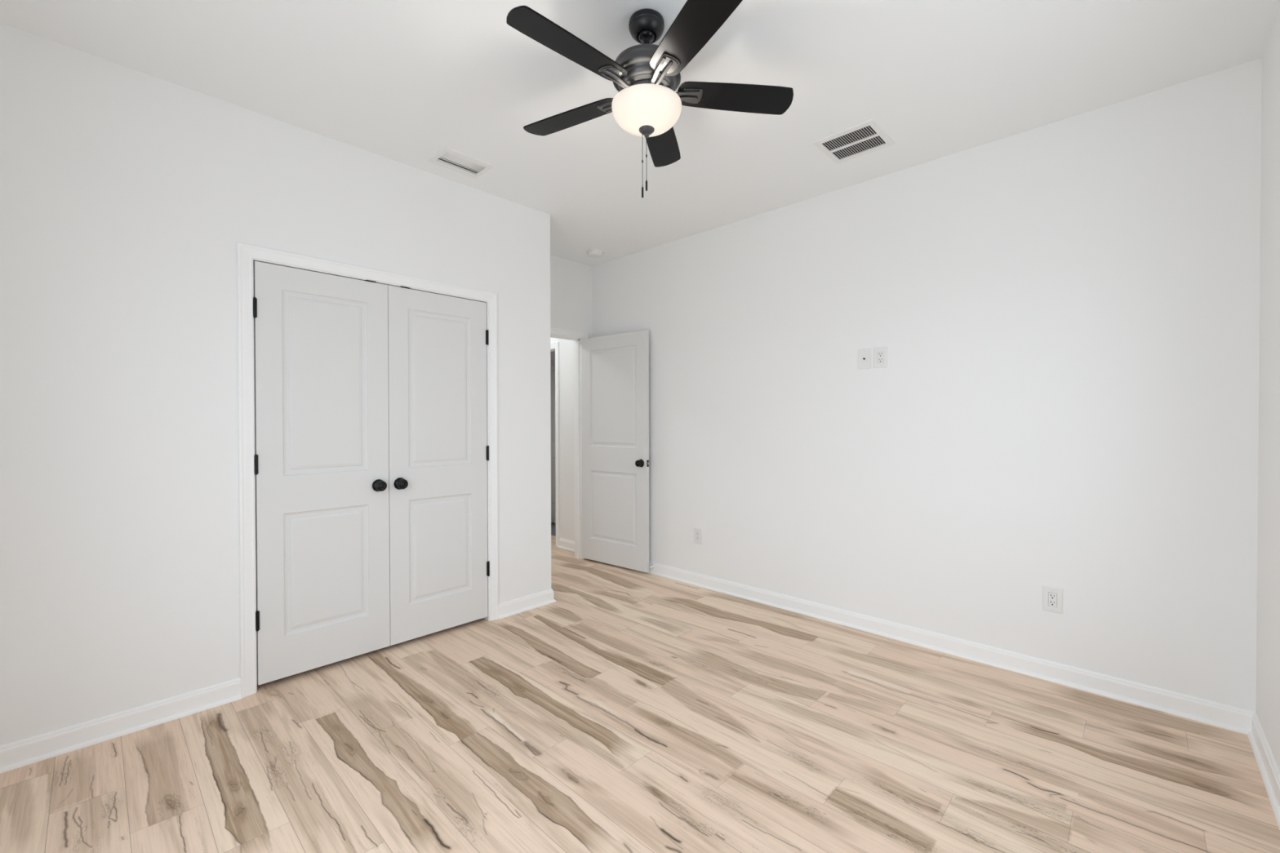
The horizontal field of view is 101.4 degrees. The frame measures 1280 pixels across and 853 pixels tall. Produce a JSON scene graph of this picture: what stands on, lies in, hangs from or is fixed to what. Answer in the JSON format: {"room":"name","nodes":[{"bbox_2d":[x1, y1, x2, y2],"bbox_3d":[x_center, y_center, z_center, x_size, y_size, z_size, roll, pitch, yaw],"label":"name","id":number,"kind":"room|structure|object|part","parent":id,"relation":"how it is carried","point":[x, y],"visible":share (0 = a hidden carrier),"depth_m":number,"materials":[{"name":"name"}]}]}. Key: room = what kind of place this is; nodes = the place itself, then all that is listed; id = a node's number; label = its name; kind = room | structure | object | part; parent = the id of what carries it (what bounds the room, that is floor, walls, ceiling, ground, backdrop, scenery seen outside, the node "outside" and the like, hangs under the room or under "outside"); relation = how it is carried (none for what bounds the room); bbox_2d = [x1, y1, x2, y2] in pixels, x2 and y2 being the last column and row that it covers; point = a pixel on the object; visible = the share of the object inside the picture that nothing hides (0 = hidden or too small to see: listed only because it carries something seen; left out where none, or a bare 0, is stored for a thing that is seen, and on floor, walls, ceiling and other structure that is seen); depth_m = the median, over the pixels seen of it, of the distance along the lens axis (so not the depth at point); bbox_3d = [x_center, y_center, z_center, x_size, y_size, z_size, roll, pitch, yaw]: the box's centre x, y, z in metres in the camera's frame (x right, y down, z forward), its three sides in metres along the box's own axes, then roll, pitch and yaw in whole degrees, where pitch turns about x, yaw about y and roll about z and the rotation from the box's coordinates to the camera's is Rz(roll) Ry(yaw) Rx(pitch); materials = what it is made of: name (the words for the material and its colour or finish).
{"room":"empty bedroom","nodes":[
{"label":"empty bedroom","id":0,"kind":"room"},
{"bbox_2d":[0,22,551,745],"bbox_3d":[-1.649,-0.114,2.736,0.115,2.743,2.820,0,1,44],"label":"wall","id":1,"kind":"structure","parent":0,"point":[128,196],"depth_m":2.21,"materials":[{"name":"white paint"}]},
{"bbox_2d":[0,677,241,773],"bbox_3d":[-2.172,1.218,2.098,0.025,0.092,0.925,0,1,44],"label":"baseboard","id":2,"kind":"structure","parent":1,"relation":"attached to","point":[30,750],"depth_m":2.13,"materials":[{"name":"white wood"}]},
{"bbox_2d":[253,261,390,685],"bbox_3d":[-1.604,0.223,2.690,0.088,2.012,0.612,0,1,44],"label":"door","id":3,"kind":"structure","parent":1,"relation":"in","point":[321,344],"depth_m":2.67,"materials":[{"name":"white wood"}]},
{"bbox_3d":[-1.418,0.324,2.860,0.053,0.068,0.068,0,1,44],"label":"knob","id":4,"kind":"part","parent":3,"relation":"part of","materials":[{"name":"black metal"}]},
{"bbox_2d":[236,242,498,697],"bbox_3d":[-1.433,0.201,2.952,0.132,2.109,1.346,0,1,44],"label":"door frame","id":5,"kind":"structure","parent":1,"relation":"attached to","point":[246,254],"depth_m":2.47,"materials":[{"name":"white wood"}]},
{"bbox_2d":[387,284,489,645],"bbox_3d":[-1.179,0.218,3.135,0.088,2.012,0.612,0,1,44],"label":"door","id":6,"kind":"structure","parent":1,"relation":"in","point":[439,566],"depth_m":3.12,"materials":[{"name":"white wood"}]},
{"bbox_3d":[-1.339,0.323,2.943,0.053,0.068,0.068,0,1,44],"label":"knob","id":7,"kind":"part","parent":6,"relation":"part of","materials":[{"name":"black metal"}]},
{"bbox_2d":[550,351,555,360],"bbox_3d":[-0.946,-0.149,6.428,1.800,2.743,0.020,0,1,44],"label":"wall","id":8,"kind":"structure","parent":0,"point":[552,353],"depth_m":6.54,"materials":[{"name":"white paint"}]},
{"bbox_2d":[550,360,555,523],"bbox_3d":[-1.110,0.192,6.548,0.780,2.023,0.088,0,1,44],"label":"door","id":9,"kind":"structure","parent":8,"relation":"in","point":[552,362],"depth_m":6.54,"materials":[{"name":"white wood"}]},
{"bbox_2d":[551,522,555,536],"bbox_3d":[-1.002,1.233,6.380,1.800,0.020,0.670,0,1,44],"label":"floor tile","id":10,"kind":"structure","parent":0,"point":[553,525],"depth_m":6.23,"materials":[{"name":"grey"}]},
{"bbox_2d":[551,535,574,560],"bbox_3d":[-1.930,1.235,5.191,2.100,0.001,2.330,0,1,44],"label":"floor","id":11,"kind":"structure","parent":0,"point":[557,553],"depth_m":5.14,"materials":[{"name":"brown wood"}]},
{"bbox_2d":[550,254,592,337],"bbox_3d":[-0.883,-0.133,4.581,0.115,2.743,1.136,0,1,44],"label":"wall","id":12,"kind":"structure","parent":0,"point":[571,282],"depth_m":4.75,"materials":[{"name":"white paint"}]},
{"bbox_2d":[550,327,588,559],"bbox_3d":[-0.845,0.184,4.623,0.148,2.109,0.899,0,1,44],"label":"door frame","id":13,"kind":"structure","parent":12,"relation":"attached to","point":[558,333],"depth_m":4.89,"materials":[{"name":"white wood"}]},
{"bbox_2d":[0,555,1279,852],"bbox_3d":[-0.273,1.260,2.230,4.389,0.001,3.969,0,1,44],"label":"floor","id":14,"kind":"structure","parent":0,"point":[630,711],"depth_m":1.99,"materials":[{"name":"brown wood"}]},
{"bbox_2d":[0,0,1279,266],"bbox_3d":[-0.710,-1.542,3.272,6.487,0.100,4.915,0,1,44],"label":"ceiling","id":15,"kind":"structure","parent":0,"point":[404,82],"depth_m":2.19,"materials":[{"name":"white paint"}]},
{"bbox_2d":[427,146,494,178],"bbox_3d":[-1.007,-1.483,2.954,0.214,0.012,0.292,0,1,44],"label":"ceiling vent","id":16,"kind":"object","parent":15,"relation":"in","point":[448,157],"visible":1,"depth_m":2.94,"materials":[{"name":"white metal"}]},
{"bbox_2d":[586,249,603,257],"bbox_3d":[-0.389,-1.486,4.519,0.146,0.037,0.146,0,1,44],"label":"smoke detector","id":17,"kind":"object","parent":15,"relation":"attached to","point":[591,253],"visible":1,"depth_m":4.47,"materials":[{"name":"white plastic"}]},
{"bbox_2d":[506,0,793,197],"bbox_3d":[-0.006,-1.160,1.896,1.062,0.641,1.035,0,1,44],"label":"ceiling fan","id":18,"kind":"object","parent":15,"relation":"hanging from","point":[646,76],"visible":1,"depth_m":1.84,"materials":[{"name":"black metal"}]},
{"bbox_3d":[-0.221,-1.224,1.692,0.442,0.006,0.129,-1,12,-43],"label":"blade","id":19,"kind":"part","parent":18,"relation":"part of","materials":[{"name":"black wood"}]},
{"bbox_3d":[-0.266,-1.227,2.081,0.442,0.006,0.129,0,12,29],"label":"blade","id":20,"kind":"part","parent":18,"relation":"part of","materials":[{"name":"black wood"}]},
{"bbox_3d":[0.025,-1.130,1.918,0.256,0.088,0.256,0,1,44],"label":"lamp shade","id":21,"kind":"part","parent":18,"relation":"part of","materials":[{"name":"white glass"}]},
{"bbox_3d":[0.090,-1.229,2.244,0.129,0.006,0.442,-11,-2,11],"label":"blade","id":22,"kind":"part","parent":18,"relation":"part of","materials":[{"name":"black wood"}]},
{"bbox_3d":[0.163,-1.224,1.614,0.129,0.006,0.442,12,-4,-24],"label":"blade","id":23,"kind":"part","parent":18,"relation":"part of","materials":[{"name":"black wood"}]},
{"bbox_3d":[0.356,-1.227,1.956,0.442,0.006,0.129,0,-10,-7],"label":"blade","id":24,"kind":"part","parent":18,"relation":"part of","materials":[{"name":"black wood"}]},
{"bbox_2d":[812,118,895,164],"bbox_3d":[1.121,-1.486,2.746,0.310,0.008,0.312,0,1,44],"label":"ceiling vent","id":25,"kind":"object","parent":15,"relation":"in","point":[868,136],"visible":1,"depth_m":2.74,"materials":[{"name":"white metal"}]},
{"bbox_2d":[550,57,1262,711],"bbox_3d":[0.297,-0.132,4.336,6.487,2.743,0.142,0,1,44],"label":"wall","id":26,"kind":"structure","parent":0,"point":[1065,313],"depth_m":2.73,"materials":[{"name":"white paint"}]},
{"bbox_2d":[550,342,559,546],"bbox_3d":[-1.106,0.183,5.688,0.879,2.093,0.132,0,1,44],"label":"door frame","id":27,"kind":"structure","parent":26,"relation":"attached to","point":[553,346],"depth_m":5.36,"materials":[{"name":"white wood"}]},
{"bbox_2d":[557,537,574,551],"bbox_3d":[-0.675,1.187,5.200,0.426,0.092,0.025,0,1,44],"label":"baseboard","id":28,"kind":"structure","parent":26,"relation":"attached to","point":[564,544],"depth_m":5.26,"materials":[{"name":"white wood"}]},
{"bbox_3d":[-0.683,1.225,5.201,0.414,0.016,0.012,0,1,44],"label":"shoe moulding","id":29,"kind":"part","parent":28,"relation":"part of","materials":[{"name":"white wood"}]},
{"bbox_2d":[581,329,648,572],"bbox_3d":[-0.235,0.207,4.613,0.785,2.022,0.128,0,1,39],"label":"door","id":30,"kind":"structure","parent":26,"relation":"in","point":[615,368],"depth_m":4.58,"materials":[{"name":"white wood"}]},
{"bbox_3d":[-0.007,0.308,4.380,0.068,0.068,0.053,0,1,39],"label":"knob","id":31,"kind":"part","parent":30,"relation":"part of","materials":[{"name":"black metal"}]},
{"bbox_2d":[693,527,702,544],"bbox_3d":[0.452,0.855,4.095,0.079,0.122,0.007,0,1,44],"label":"power outlet","id":32,"kind":"object","parent":26,"relation":"attached to","point":[697,531],"visible":1,"depth_m":4.09,"materials":[{"name":"white plastic"}]},
{"bbox_2d":[696,531,699,540],"bbox_3d":[0.452,0.855,4.095,0.033,0.067,0.006,0,1,44],"label":"receptacle","id":33,"kind":"object","parent":32,"relation":"attached to","point":[697,532],"depth_m":4.09,"materials":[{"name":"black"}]},
{"bbox_2d":[857,348,871,368],"bbox_3d":[1.370,-0.414,3.200,0.079,0.122,0.012,0,1,44],"label":"cable plate","id":34,"kind":"object","parent":26,"relation":"attached to","point":[864,354],"visible":1,"depth_m":3.20,"materials":[{"name":"white plastic"}]},
{"bbox_2d":[873,346,887,368],"bbox_3d":[1.441,-0.414,3.137,0.079,0.122,0.007,0,1,44],"label":"power outlet","id":35,"kind":"object","parent":26,"relation":"attached to","point":[880,353],"visible":1,"depth_m":3.13,"materials":[{"name":"white plastic"}]},
{"bbox_2d":[877,351,883,363],"bbox_3d":[1.441,-0.414,3.137,0.033,0.067,0.006,0,1,44],"label":"receptacle","id":36,"kind":"object","parent":35,"relation":"attached to","point":[880,354],"depth_m":3.13,"materials":[{"name":"white plastic"}]},
{"bbox_2d":[647,561,1255,734],"bbox_3d":[1.023,1.200,3.541,4.093,0.092,0.025,0,1,44],"label":"baseboard","id":37,"kind":"structure","parent":26,"relation":"attached to","point":[1205,711],"depth_m":2.73,"materials":[{"name":"white wood"}]},
{"bbox_2d":[1042,585,1062,613],"bbox_3d":[2.035,0.854,2.583,0.079,0.122,0.007,0,1,44],"label":"power outlet","id":38,"kind":"object","parent":26,"relation":"attached to","point":[1052,597],"visible":1,"depth_m":2.58,"materials":[{"name":"white plastic"}]},
{"bbox_2d":[1048,591,1057,607],"bbox_3d":[2.034,0.854,2.583,0.033,0.067,0.006,0,1,44],"label":"receptacle","id":39,"kind":"object","parent":38,"relation":"attached to","point":[1052,596],"depth_m":2.58,"materials":[{"name":"white plastic"}]},
{"bbox_2d":[1256,5,1279,772],"bbox_3d":[1.224,-0.100,0.696,0.115,2.743,3.840,0,1,44],"label":"wall","id":40,"kind":"structure","parent":0,"point":[1268,628],"depth_m":1.94,"materials":[{"name":"white paint"}]},
{"bbox_2d":[1247,711,1279,829],"bbox_3d":[1.216,1.225,0.798,0.025,0.092,3.725,0,1,44],"label":"baseboard","id":41,"kind":"structure","parent":40,"relation":"attached to","point":[1267,765],"depth_m":1.88,"materials":[{"name":"white wood"}]},
{"bbox_3d":[-1.017,-0.127,4.003,0.721,2.743,0.115,0,1,44],"label":"wall","id":42,"kind":"structure","parent":0,"visible":0},
{"bbox_2d":[497,588,555,619],"bbox_3d":[-1.013,1.200,3.832,0.746,0.092,0.492,0,1,44],"label":"baseboard","id":43,"kind":"structure","parent":42,"relation":"attached to","point":[511,607],"depth_m":3.56,"materials":[{"name":"white wood"}]},
{"bbox_3d":[-1.008,1.238,3.828,0.733,0.016,0.492,0,1,44],"label":"shoe moulding","id":44,"kind":"part","parent":43,"relation":"part of","materials":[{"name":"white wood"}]}
]}

